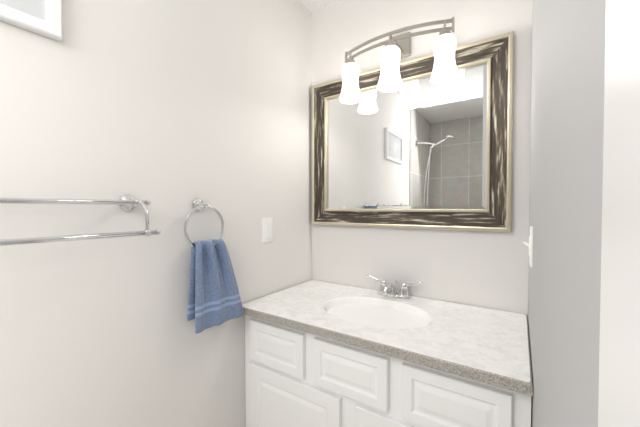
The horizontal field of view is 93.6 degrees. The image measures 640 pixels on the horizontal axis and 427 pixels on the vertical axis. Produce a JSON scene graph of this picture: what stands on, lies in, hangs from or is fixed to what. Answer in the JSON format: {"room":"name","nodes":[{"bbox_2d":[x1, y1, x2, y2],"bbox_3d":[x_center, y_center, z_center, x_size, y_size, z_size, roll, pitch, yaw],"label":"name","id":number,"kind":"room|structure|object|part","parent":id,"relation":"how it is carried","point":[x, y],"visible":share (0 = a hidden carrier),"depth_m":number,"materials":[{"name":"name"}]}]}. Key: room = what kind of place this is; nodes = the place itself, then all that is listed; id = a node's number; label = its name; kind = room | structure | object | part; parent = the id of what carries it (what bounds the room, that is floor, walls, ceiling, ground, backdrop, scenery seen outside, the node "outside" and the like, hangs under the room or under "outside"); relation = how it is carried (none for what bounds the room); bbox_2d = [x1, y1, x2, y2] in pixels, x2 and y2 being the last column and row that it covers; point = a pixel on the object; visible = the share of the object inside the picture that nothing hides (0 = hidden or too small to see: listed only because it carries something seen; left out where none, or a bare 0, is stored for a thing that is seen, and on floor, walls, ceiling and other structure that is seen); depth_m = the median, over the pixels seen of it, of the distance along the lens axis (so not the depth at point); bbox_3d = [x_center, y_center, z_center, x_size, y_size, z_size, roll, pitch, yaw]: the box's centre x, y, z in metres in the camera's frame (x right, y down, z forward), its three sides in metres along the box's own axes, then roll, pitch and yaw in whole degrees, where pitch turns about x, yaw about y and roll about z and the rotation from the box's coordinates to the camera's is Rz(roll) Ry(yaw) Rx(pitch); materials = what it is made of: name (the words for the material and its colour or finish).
{"room":"bathroom","nodes":[
{"label":"bathroom","id":0,"kind":"room"},
{"bbox_2d":[0,0,311,426],"bbox_3d":[-0.871,0.064,0.640,0.120,2.420,3.040,1,1,34],"label":"wall","id":1,"kind":"structure","parent":0,"point":[171,110],"depth_m":0.98,"materials":[{"name":"white paint"}]},
{"bbox_2d":[0,0,62,41],"bbox_3d":[-0.802,-0.590,0.598,0.024,0.280,0.450,1,1,34],"label":"picture frame","id":2,"kind":"object","parent":1,"relation":"attached to","point":[42,17],"visible":1,"depth_m":0.74,"materials":[{"name":"white"}]},
{"bbox_2d":[0,0,47,24],"bbox_3d":[-0.804,-0.590,0.599,0.001,0.224,0.394,1,1,34],"label":"picture","id":3,"kind":"object","parent":2,"relation":"attached to","point":[38,9],"depth_m":0.74},
{"bbox_2d":[0,194,160,245],"bbox_3d":[-0.716,0.009,0.650,0.128,0.128,0.686,1,1,34],"label":"towel rail","id":4,"kind":"object","parent":1,"relation":"attached to","point":[127,202],"visible":1,"depth_m":0.77,"materials":[{"name":"silver metal"}]},
{"bbox_2d":[184,198,243,333],"bbox_3d":[-0.411,0.183,1.161,0.076,0.484,0.250,1,1,34],"label":"towel ring","id":5,"kind":"object","parent":1,"relation":"attached to","point":[214,298],"visible":1,"depth_m":1.12,"materials":[{"name":"blue fabric"}]},
{"bbox_2d":[187,238,243,333],"bbox_3d":[-0.398,0.261,1.168,0.066,0.330,0.232,1,1,34],"label":"towel","id":6,"kind":"object","parent":5,"relation":"hanging from","point":[214,299],"depth_m":1.12,"materials":[{"name":"blue fabric"}]},
{"bbox_2d":[262,218,272,242],"bbox_3d":[-0.253,0.081,1.456,0.010,0.118,0.070,1,1,34],"label":"electrical outlet plate","id":7,"kind":"object","parent":1,"relation":"attached to","point":[267,229],"visible":1,"depth_m":1.45,"materials":[{"name":"white plastic"}]},
{"bbox_2d":[299,0,339,11],"bbox_3d":[0.087,-1.183,-0.021,2.420,0.100,3.040,1,1,34],"label":"ceiling","id":8,"kind":"structure","parent":0,"point":[312,5],"depth_m":1.67,"materials":[{"name":"white paint"}]},
{"bbox_2d":[312,0,531,316],"bbox_3d":[0.474,0.047,1.500,1.173,2.420,0.120,1,1,34],"label":"wall","id":9,"kind":"structure","parent":0,"point":[485,269],"depth_m":1.39,"materials":[{"name":"white paint"}]},
{"bbox_2d":[339,17,458,103],"bbox_3d":[0.338,-0.712,1.375,0.554,0.301,0.211,1,1,34],"label":"sconce","id":10,"kind":"object","parent":9,"relation":"attached to","point":[394,50],"visible":1,"depth_m":1.30,"materials":[{"name":"white glass"}]},
{"bbox_2d":[312,31,513,231],"bbox_3d":[0.365,-0.328,1.470,0.973,0.796,0.036,1,1,34],"label":"mirror","id":11,"kind":"object","parent":9,"relation":"attached to","point":[418,150],"visible":0.83,"depth_m":1.40,"materials":[{"name":"beige mirror"}]},
{"bbox_3d":[0.370,-0.328,1.478,0.793,0.616,0.002,1,1,34],"label":"glass","id":12,"kind":"part","parent":11,"relation":"part of","materials":[{"name":"white"}]},
{"bbox_2d":[528,0,605,426],"bbox_3d":[0.500,0.065,0.586,0.120,2.420,1.375,1,1,34],"label":"wall","id":13,"kind":"structure","parent":0,"point":[567,125],"depth_m":0.26,"materials":[{"name":"grey paint"}]},
{"bbox_2d":[523,226,532,266],"bbox_3d":[0.633,0.099,0.916,0.024,0.118,0.070,1,1,34],"label":"switch plate","id":14,"kind":"object","parent":13,"relation":"attached to","point":[530,245],"visible":1,"depth_m":0.88,"materials":[{"name":"white plastic"}]},
{"bbox_2d":[598,0,639,426],"bbox_3d":[-0.116,0.237,-0.340,0.144,2.115,0.969,1,1,34],"label":"door frame","id":15,"kind":"structure","parent":13,"relation":"attached to","point":[619,378],"depth_m":0.08,"materials":[{"name":"white paint"}]},
{"bbox_3d":[0.087,1.337,0.031,2.420,0.100,3.040,1,1,34],"label":"floor","id":16,"kind":"structure","parent":0,"visible":0},
{"bbox_2d":[242,274,532,426],"bbox_3d":[0.233,0.785,1.259,1.049,0.953,0.568,1,1,34],"label":"bathroom vanity","id":17,"kind":"object","parent":16,"relation":"on","point":[321,354],"visible":1,"depth_m":1.06,"materials":[{"name":"white paint"}]},
{"bbox_2d":[365,274,422,299],"bbox_3d":[0.327,0.352,1.403,0.278,0.093,0.164,1,1,34],"label":"faucet","id":18,"kind":"object","parent":17,"relation":"on","point":[383,293],"depth_m":1.42,"materials":[{"name":"silver metal"}]}
]}

